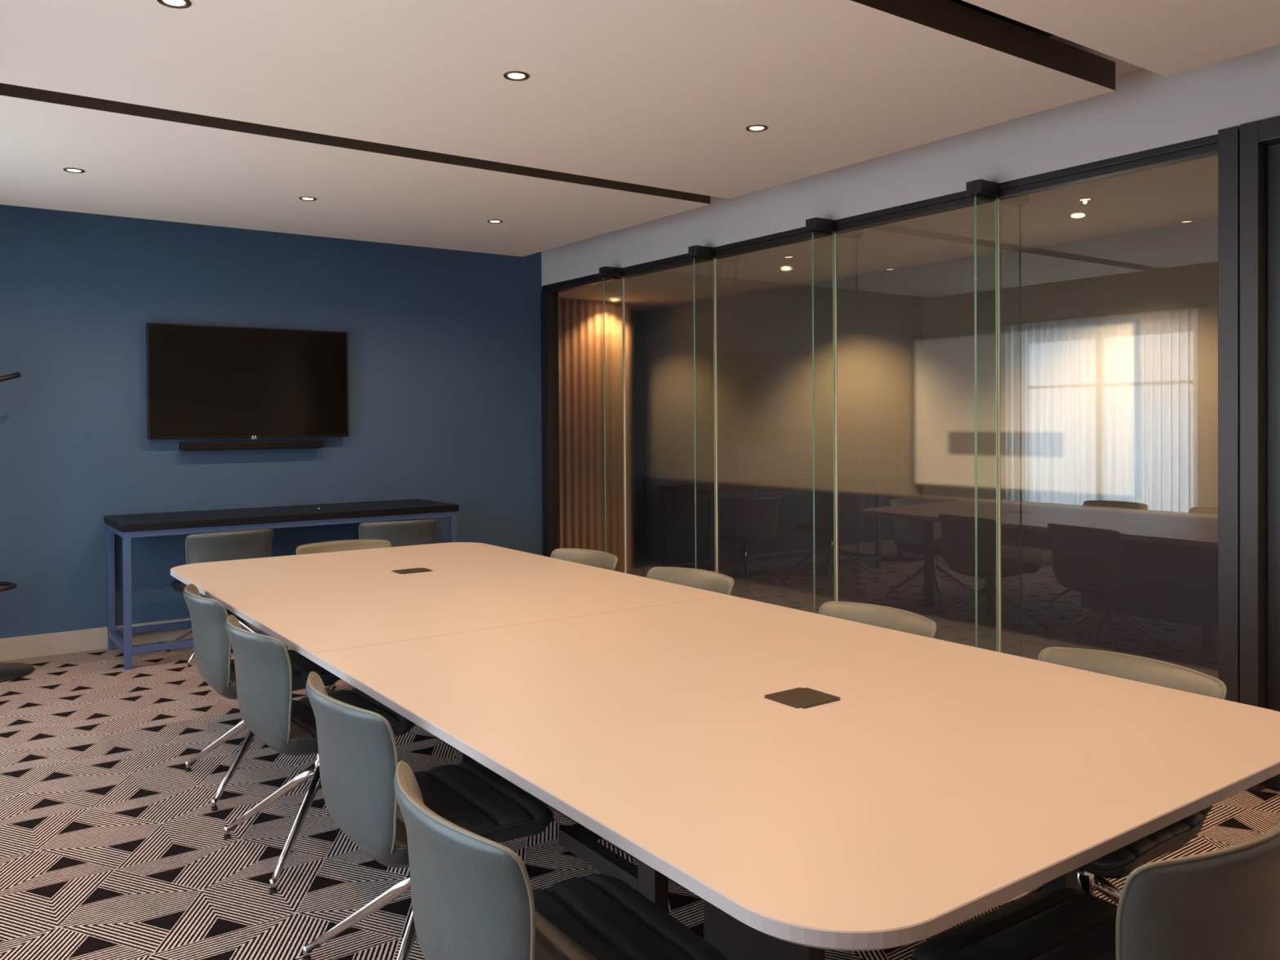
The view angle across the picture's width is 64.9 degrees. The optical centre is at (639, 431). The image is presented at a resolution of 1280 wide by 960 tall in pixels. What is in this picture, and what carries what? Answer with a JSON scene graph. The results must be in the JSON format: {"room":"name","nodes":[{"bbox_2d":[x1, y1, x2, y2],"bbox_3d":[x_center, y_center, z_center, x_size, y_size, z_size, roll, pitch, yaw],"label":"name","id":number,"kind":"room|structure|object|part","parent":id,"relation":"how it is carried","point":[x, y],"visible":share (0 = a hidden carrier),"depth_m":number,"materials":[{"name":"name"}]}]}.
{"room":"conference room","nodes":[
{"label":"conference room","id":0,"kind":"room"},
{"bbox_2d":[0,204,542,638],"bbox_3d":[-2.878,-0.063,6.889,4.995,2.880,0.150,-1,1,-35],"label":"wall","id":1,"kind":"structure","parent":0,"point":[444,345],"depth_m":6.81,"materials":[{"name":"blue paint"}]},
{"bbox_2d":[0,613,260,662],"bbox_3d":[-2.699,1.306,6.923,4.695,0.138,0.016,-1,1,-35],"label":"baseboard","id":2,"kind":"structure","parent":1,"relation":"attached to","point":[14,648],"depth_m":6.31,"materials":[{"name":"beige wood"}]},
{"bbox_2d":[146,322,348,439],"bbox_3d":[-2.658,-0.329,6.897,1.312,0.756,0.088,-1,1,-35],"label":"television","id":3,"kind":"object","parent":1,"relation":"attached to","point":[203,381],"visible":1,"depth_m":6.83,"materials":[{"name":"black glass"}]},
{"bbox_2d":[178,440,323,450],"bbox_3d":[-2.648,0.095,6.900,0.930,0.056,0.100,-1,1,-35],"label":"soundbar","id":4,"kind":"object","parent":1,"relation":"attached to","point":[245,445],"visible":1,"depth_m":6.84,"materials":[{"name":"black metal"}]},
{"bbox_2d":[540,292,555,557],"bbox_3d":[-0.731,0.107,8.259,0.112,2.480,0.107,-1,1,-35],"label":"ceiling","id":5,"kind":"structure","parent":1,"relation":"attached to","point":[546,298],"depth_m":8.21,"materials":[{"name":"black metal"}]},
{"bbox_2d":[0,630,1279,959],"bbox_3d":[-0.211,1.449,3.269,5.110,0.100,9.157,-1,1,-35],"label":"floor","id":6,"kind":"structure","parent":0,"point":[110,850],"depth_m":3.48,"materials":[{"name":"carpet"}]},
{"bbox_2d":[0,372,35,682],"bbox_3d":[-3.764,0.495,5.744,0.520,1.800,0.520,-1,1,-35],"label":"coat stand","id":7,"kind":"object","parent":6,"relation":"on","point":[8,671],"visible":1,"depth_m":5.81,"materials":[{"name":"black metal"}]},
{"bbox_2d":[165,528,273,666],"bbox_3d":[-2.602,0.991,6.270,0.529,0.782,0.564,-1,1,-38],"label":"chair","id":8,"kind":"object","parent":6,"relation":"on","point":[254,544],"visible":0.34,"depth_m":6.06,"materials":[{"name":"grey leather"}]},
{"bbox_3d":[-2.798,1.239,6.311,0.357,0.268,0.030,0,1,8],"label":"leg","id":9,"kind":"part","parent":8,"relation":"part of","materials":[{"name":"silver metal"}]},
{"bbox_3d":[-2.627,0.974,6.301,0.484,0.104,0.456,-1,1,-38],"label":"seat","id":10,"kind":"part","parent":8,"relation":"part of","materials":[{"name":"leather"}]},
{"bbox_3d":[-2.636,1.240,6.100,0.030,0.268,0.357,0,1,8],"label":"leg","id":11,"kind":"part","parent":8,"relation":"part of","materials":[{"name":"silver metal"}]},
{"bbox_3d":[-2.467,0.796,6.095,0.506,0.384,0.124,-1,1,-38],"label":"backrest","id":12,"kind":"part","parent":8,"relation":"part of","materials":[{"name":"grey leather"}]},
{"bbox_3d":[-2.428,1.237,6.265,0.262,0.268,0.262,-1,1,-38],"label":"leg","id":13,"kind":"part","parent":8,"relation":"part of","materials":[{"name":"silver metal"}]},
{"bbox_2d":[182,583,339,810],"bbox_3d":[-1.529,1.008,4.073,0.564,0.782,0.529,-1,1,-34],"label":"chair","id":14,"kind":"object","parent":6,"relation":"on","point":[212,646],"visible":0.56,"depth_m":3.85,"materials":[{"name":"grey leather"}]},
{"bbox_3d":[-1.712,0.815,3.947,0.124,0.384,0.506,-1,1,-34],"label":"backrest","id":15,"kind":"part","parent":14,"relation":"part of","materials":[{"name":"grey leather"}]},
{"bbox_3d":[-1.697,1.256,4.124,0.357,0.268,0.030,0,1,12],"label":"leg","id":16,"kind":"part","parent":14,"relation":"part of","materials":[{"name":"silver metal"}]},
{"bbox_3d":[-1.550,1.257,3.902,0.030,0.268,0.357,0,1,12],"label":"leg","id":17,"kind":"part","parent":14,"relation":"part of","materials":[{"name":"silver metal"}]},
{"bbox_3d":[-1.496,0.991,4.095,0.456,0.104,0.484,-1,1,-34],"label":"seat","id":18,"kind":"part","parent":14,"relation":"part of","materials":[{"name":"leather"}]},
{"bbox_2d":[103,498,458,670],"bbox_3d":[-2.335,0.950,6.735,2.126,0.850,0.697,-1,1,-35],"label":"console table","id":19,"kind":"object","parent":6,"relation":"on","point":[127,526],"visible":0.84,"depth_m":6.37,"materials":[{"name":"blue metal"}]},
{"bbox_3d":[-3.356,0.983,6.393,0.040,0.806,0.040,-1,1,-35],"label":"leg","id":20,"kind":"part","parent":19,"relation":"part of","materials":[{"name":"blue metal"}]},
{"bbox_3d":[-2.991,0.986,5.880,0.040,0.806,0.040,-1,1,-35],"label":"leg","id":21,"kind":"part","parent":19,"relation":"part of","materials":[{"name":"blue metal"}]},
{"bbox_3d":[-1.311,0.961,7.075,0.040,0.806,0.040,-1,1,-35],"label":"leg","id":22,"kind":"part","parent":19,"relation":"part of","materials":[{"name":"blue metal"}]},
{"bbox_2d":[223,614,416,893],"bbox_3d":[-1.089,1.012,3.416,0.564,0.782,0.529,-1,1,-37],"label":"chair","id":23,"kind":"object","parent":6,"relation":"on","point":[286,725],"visible":0.72,"depth_m":3.20,"materials":[{"name":"grey leather"}]},
{"bbox_3d":[-1.265,0.819,3.281,0.124,0.384,0.506,-1,1,-37],"label":"backrest","id":24,"kind":"part","parent":23,"relation":"part of","materials":[{"name":"grey leather"}]},
{"bbox_3d":[-1.259,1.260,3.458,0.357,0.268,0.030,0,1,9],"label":"leg","id":25,"kind":"part","parent":23,"relation":"part of","materials":[{"name":"silver metal"}]},
{"bbox_3d":[-1.101,1.262,3.244,0.030,0.268,0.357,0,1,9],"label":"leg","id":26,"kind":"part","parent":23,"relation":"part of","materials":[{"name":"silver metal"}]},
{"bbox_3d":[-1.074,1.115,3.428,0.064,0.127,0.064,-1,1,-37],"label":"swivel post","id":27,"kind":"part","parent":23,"relation":"part of","materials":[{"name":"silver metal"}]},
{"bbox_3d":[-1.057,0.995,3.440,0.456,0.104,0.484,-1,1,-37],"label":"seat","id":28,"kind":"part","parent":23,"relation":"part of","materials":[{"name":"leather"}]},
{"bbox_2d":[296,539,391,692],"bbox_3d":[-1.507,0.994,5.325,0.529,0.782,0.564,-1,1,-31],"label":"chair","id":29,"kind":"object","parent":6,"relation":"on","point":[349,544],"visible":0.1,"depth_m":5.52,"materials":[{"name":"grey leather"}]},
{"bbox_3d":[-1.545,1.244,5.131,0.030,0.268,0.357,0,1,15],"label":"leg","id":30,"kind":"part","parent":29,"relation":"part of","materials":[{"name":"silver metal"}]},
{"bbox_3d":[-1.621,0.797,5.512,0.506,0.384,0.124,-1,1,-31],"label":"backrest","id":31,"kind":"part","parent":29,"relation":"part of","materials":[{"name":"grey leather"}]},
{"bbox_2d":[358,520,436,546],"bbox_3d":[-1.682,0.978,6.875,0.529,0.782,0.564,-1,1,-24],"label":"chair","id":32,"kind":"object","parent":6,"relation":"on","point":[415,532],"visible":0.19,"depth_m":6.63,"materials":[{"name":"grey leather"}]},
{"bbox_2d":[302,671,554,959],"bbox_3d":[-0.554,1.018,2.607,0.564,0.782,0.529,-1,1,-35],"label":"chair","id":33,"kind":"object","parent":6,"relation":"on","point":[358,753],"visible":0.88,"depth_m":2.45,"materials":[{"name":"grey leather"}]},
{"bbox_3d":[-0.736,0.825,2.479,0.124,0.384,0.506,-1,1,-35],"label":"backrest","id":34,"kind":"part","parent":33,"relation":"part of","materials":[{"name":"grey leather"}]},
{"bbox_3d":[-0.722,1.266,2.656,0.357,0.268,0.030,0,1,11],"label":"leg","id":35,"kind":"part","parent":33,"relation":"part of","materials":[{"name":"silver metal"}]},
{"bbox_3d":[-0.574,1.267,2.436,0.030,0.268,0.357,0,1,11],"label":"leg","id":36,"kind":"part","parent":33,"relation":"part of","materials":[{"name":"silver metal"}]},
{"bbox_3d":[-0.521,1.001,2.630,0.456,0.104,0.484,-1,1,-35],"label":"seat","id":37,"kind":"part","parent":33,"relation":"part of","materials":[{"name":"leather"}]},
{"bbox_2d":[394,760,728,959],"bbox_3d":[-0.155,1.023,1.885,0.564,0.782,0.529,-1,1,-33],"label":"chair","id":38,"kind":"object","parent":6,"relation":"on","point":[473,896],"visible":1,"depth_m":1.76,"materials":[{"name":"grey leather"}]},
{"bbox_3d":[-0.342,0.830,1.765,0.124,0.384,0.506,-1,1,-33],"label":"backrest","id":39,"kind":"part","parent":38,"relation":"part of","materials":[{"name":"grey leather"}]},
{"bbox_3d":[-0.121,1.006,1.907,0.456,0.104,0.484,-1,1,-33],"label":"seat","id":40,"kind":"part","parent":38,"relation":"part of","materials":[{"name":"leather"}]},
{"bbox_2d":[550,548,617,571],"bbox_3d":[-0.425,0.992,4.885,0.564,0.782,0.529,-1,1,-42],"label":"chair","id":41,"kind":"object","parent":6,"relation":"on","point":[597,558],"visible":0.13,"depth_m":5.05,"materials":[{"name":"grey leather"}]},
{"bbox_2d":[599,266,626,573],"bbox_3d":[-0.188,0.084,7.333,0.190,2.540,0.080,-1,1,-35],"label":"glass fin","id":42,"kind":"object","parent":6,"relation":"on","point":[610,273],"visible":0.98,"depth_m":7.37,"materials":[{"name":"clear glass"}]},
{"bbox_2d":[646,566,734,595],"bbox_3d":[0.070,0.996,4.207,0.564,0.782,0.529,-1,1,-43],"label":"chair","id":43,"kind":"object","parent":6,"relation":"on","point":[704,580],"visible":0.14,"depth_m":4.37,"materials":[{"name":"grey leather"}]},
{"bbox_2d":[688,244,717,572],"bbox_3d":[0.417,0.089,6.481,0.190,2.540,0.080,-1,1,-35],"label":"glass fin","id":44,"kind":"object","parent":6,"relation":"on","point":[695,252],"visible":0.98,"depth_m":6.52,"materials":[{"name":"clear glass"}]},
{"bbox_2d":[170,542,1279,959],"bbox_3d":[-0.363,1.025,3.580,1.646,0.743,4.445,-1,1,-35],"label":"conference table","id":45,"kind":"object","parent":6,"relation":"on","point":[821,783],"visible":0.93,"depth_m":2.26,"materials":[{"name":"laminate"}]},
{"bbox_3d":[-0.555,1.072,3.205,0.045,0.660,0.055,-1,1,-35],"label":"leg","id":46,"kind":"part","parent":45,"relation":"part of","materials":[{"name":"black metal"}]},
{"bbox_3d":[-0.347,1.017,3.564,0.050,0.560,1.700,-1,1,-35],"label":"modesty panel","id":47,"kind":"part","parent":45,"relation":"part of","materials":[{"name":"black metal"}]},
{"bbox_3d":[0.031,1.077,2.381,0.040,0.660,0.069,-1,1,-35],"label":"leg","id":48,"kind":"part","parent":45,"relation":"part of","materials":[{"name":"black metal"}]},
{"bbox_3d":[0.250,1.079,2.074,0.045,0.660,0.320,-1,1,-35],"label":"leg","id":49,"kind":"part","parent":45,"relation":"part of","materials":[{"name":"black metal"}]},
{"bbox_3d":[0.978,1.071,2.347,0.045,0.660,0.060,-1,1,-35],"label":"leg","id":50,"kind":"part","parent":45,"relation":"part of","materials":[{"name":"black metal"}]},
{"bbox_2d":[805,217,837,613],"bbox_3d":[1.027,0.095,5.624,0.190,2.540,0.080,-1,1,-35],"label":"glass fin","id":51,"kind":"object","parent":6,"relation":"on","point":[815,225],"visible":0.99,"depth_m":5.66,"materials":[{"name":"clear glass"}]},
{"bbox_2d":[818,600,937,638],"bbox_3d":[0.644,1.002,3.330,0.564,0.782,0.529,-1,1,-35],"label":"chair","id":52,"kind":"object","parent":6,"relation":"on","point":[887,617],"visible":0.08,"depth_m":3.47,"materials":[{"name":"grey leather"}]},
{"bbox_2d":[966,178,1000,652],"bbox_3d":[1.639,0.100,4.764,0.190,2.540,0.080,-1,1,-35],"label":"glass fin","id":53,"kind":"object","parent":6,"relation":"on","point":[980,189],"visible":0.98,"depth_m":4.80,"materials":[{"name":"clear glass"}]},
{"bbox_2d":[910,816,1279,959],"bbox_3d":[0.835,1.018,1.806,0.529,0.782,0.564,-1,1,-34],"label":"chair","id":54,"kind":"object","parent":6,"relation":"on","point":[1223,904],"visible":1,"depth_m":1.57,"materials":[{"name":"grey leather"}]},
{"bbox_3d":[0.813,1.000,1.838,0.484,0.104,0.456,-1,1,-34],"label":"seat","id":55,"kind":"part","parent":54,"relation":"part of","materials":[{"name":"leather"}]},
{"bbox_3d":[0.956,0.823,1.620,0.506,0.384,0.124,-1,1,-34],"label":"backrest","id":56,"kind":"part","parent":54,"relation":"part of","materials":[{"name":"grey leather"}]},
{"bbox_2d":[1014,646,1226,904],"bbox_3d":[1.143,1.007,2.586,0.564,0.782,0.529,-1,1,-35],"label":"chair","id":57,"kind":"object","parent":6,"relation":"on","point":[1118,864],"visible":0.3,"depth_m":2.55,"materials":[{"name":"grey leather"}]},
{"bbox_3d":[0.945,1.255,2.613,0.357,0.268,0.030,0,1,11],"label":"leg","id":58,"kind":"part","parent":57,"relation":"part of","materials":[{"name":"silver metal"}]},
{"bbox_3d":[1.129,1.109,2.577,0.064,0.127,0.064,-1,1,-35],"label":"swivel post","id":59,"kind":"part","parent":57,"relation":"part of","materials":[{"name":"silver metal"}]},
{"bbox_3d":[1.096,1.256,2.394,0.030,0.268,0.357,0,1,11],"label":"leg","id":60,"kind":"part","parent":57,"relation":"part of","materials":[{"name":"silver metal"}]},
{"bbox_3d":[1.315,1.253,2.545,0.357,0.268,0.030,0,1,11],"label":"leg","id":61,"kind":"part","parent":57,"relation":"part of","materials":[{"name":"silver metal"}]},
{"bbox_3d":[1.321,0.808,2.711,0.124,0.384,0.506,-1,1,-35],"label":"backrest","id":62,"kind":"part","parent":57,"relation":"part of","materials":[{"name":"grey leather"}]},
{"bbox_3d":[1.110,0.991,2.563,0.456,0.104,0.484,-1,1,-35],"label":"seat","id":63,"kind":"part","parent":57,"relation":"part of","materials":[{"name":"leather"}]},
{"bbox_2d":[541,44,1279,285],"bbox_3d":[1.836,-1.341,4.768,0.260,0.340,9.057,-1,1,-35],"label":"wall","id":64,"kind":"structure","parent":0,"point":[1147,109],"depth_m":4.82,"materials":[{"name":"paint"}]},
{"bbox_2d":[553,278,624,573],"bbox_3d":[-0.420,0.092,7.834,0.012,2.455,1.078,-1,1,-35],"label":"window","id":65,"kind":"structure","parent":64,"relation":"in","point":[578,312],"depth_m":7.78,"materials":[{"name":"clear glass"}]},
{"bbox_2d":[624,258,715,577],"bbox_3d":[0.197,0.098,6.966,0.012,2.455,1.037,-1,1,-35],"label":"window","id":66,"kind":"structure","parent":64,"relation":"in","point":[659,304],"depth_m":6.93,"materials":[{"name":"clear glass"}]},
{"bbox_2d":[715,233,834,613],"bbox_3d":[0.805,0.103,6.111,0.012,2.455,1.044,-1,1,-35],"label":"glass panel","id":67,"kind":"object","parent":64,"relation":"in","point":[764,295],"depth_m":6.07,"materials":[{"name":"clear glass"}]},
{"bbox_2d":[542,133,1217,293],"bbox_3d":[0.770,-1.148,6.134,0.098,0.062,5.297,-1,1,-35],"label":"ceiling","id":68,"kind":"structure","parent":64,"relation":"attached to","point":[1206,145],"depth_m":5.00,"materials":[{"name":"black metal"}]},
{"bbox_2d":[835,200,996,651],"bbox_3d":[1.415,0.109,5.253,0.012,2.455,1.047,-1,1,-35],"label":"glass panel","id":69,"kind":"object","parent":64,"relation":"in","point":[905,287],"depth_m":5.20,"materials":[{"name":"clear glass"}]},
{"bbox_2d":[999,152,1217,678],"bbox_3d":[2.019,0.114,4.404,0.012,2.455,1.019,-1,1,-35],"label":"glass panel","id":70,"kind":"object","parent":64,"relation":"in","point":[1108,284],"depth_m":4.35,"materials":[{"name":"clear glass"}]},
{"bbox_2d":[1217,125,1239,702],"bbox_3d":[2.336,0.099,3.954,0.122,2.552,0.074,-1,1,-35],"label":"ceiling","id":71,"kind":"structure","parent":64,"relation":"attached to","point":[1228,139],"depth_m":3.92,"materials":[{"name":"black metal"}]},
{"bbox_2d":[948,0,1142,76],"bbox_3d":[-0.174,-1.531,3.276,5.250,0.100,9.157,-1,1,-35],"label":"ceiling","id":72,"kind":"structure","parent":0,"point":[1122,67],"depth_m":3.86,"materials":[{"name":"brown paint"}]},
{"bbox_2d":[0,83,710,257],"bbox_3d":[-1.831,-1.399,5.634,3.898,0.195,2.250,-1,1,-35],"label":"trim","id":73,"kind":"structure","parent":72,"relation":"attached to","point":[140,162],"depth_m":5.30,"materials":[{"name":"paint"}]},
{"bbox_2d":[62,167,84,173],"bbox_3d":[-2.789,-1.285,4.966,0.094,0.006,0.094,-1,1,-35],"label":"recessed light","id":74,"kind":"object","parent":73,"relation":"attached to","point":[68,169],"visible":1,"depth_m":4.96,"materials":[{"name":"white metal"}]},
{"bbox_2d":[298,196,316,200],"bbox_3d":[-1.856,-1.298,5.630,0.094,0.006,0.094,-1,1,-35],"label":"recessed light","id":75,"kind":"object","parent":73,"relation":"attached to","point":[304,198],"visible":1,"depth_m":5.63,"materials":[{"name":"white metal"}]},
{"bbox_2d":[487,219,502,223],"bbox_3d":[-0.907,-1.312,6.305,0.094,0.006,0.094,-1,1,-35],"label":"recessed light","id":76,"kind":"object","parent":73,"relation":"attached to","point":[494,221],"visible":1,"depth_m":6.31,"materials":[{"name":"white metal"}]},
{"bbox_2d":[0,0,1115,199],"bbox_3d":[-0.426,-1.386,3.658,3.898,0.195,2.275,-1,1,-35],"label":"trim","id":77,"kind":"structure","parent":72,"relation":"attached to","point":[663,94],"depth_m":3.63,"materials":[{"name":"paint"}]},
{"bbox_2d":[156,0,191,8],"bbox_3d":[-1.381,-1.272,2.986,0.094,0.006,0.094,-1,1,-35],"label":"recessed light","id":78,"kind":"object","parent":77,"relation":"attached to","point":[179,4],"visible":1,"depth_m":3.00,"materials":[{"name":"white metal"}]},
{"bbox_2d":[503,71,528,80],"bbox_3d":[-0.448,-1.286,3.649,0.094,0.006,0.094,-1,1,-35],"label":"recessed light","id":79,"kind":"object","parent":77,"relation":"attached to","point":[513,75],"visible":1,"depth_m":3.64,"materials":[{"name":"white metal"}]},
{"bbox_2d":[746,124,768,132],"bbox_3d":[0.501,-1.300,4.324,0.094,0.006,0.094,-1,1,-35],"label":"recessed light","id":80,"kind":"object","parent":77,"relation":"attached to","point":[754,128],"visible":1,"depth_m":4.32,"materials":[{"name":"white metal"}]},
{"bbox_2d":[962,0,1279,76],"bbox_3d":[0.995,-1.374,1.660,3.898,0.195,2.247,-1,1,-35],"label":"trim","id":81,"kind":"structure","parent":72,"relation":"attached to","point":[1164,37],"depth_m":3.22,"materials":[{"name":"paint"}]},
{"bbox_3d":[3.712,0.117,2.039,0.120,2.540,2.420,-1,1,-35],"label":"wall","id":82,"kind":"structure","parent":0,"visible":0},
{"bbox_2d":[1240,115,1279,791],"bbox_3d":[2.679,0.102,3.466,0.130,2.552,1.102,-1,1,-35],"label":"door","id":83,"kind":"structure","parent":82,"relation":"in","point":[1260,140],"depth_m":3.84,"materials":[{"name":"black metal"}]}
]}

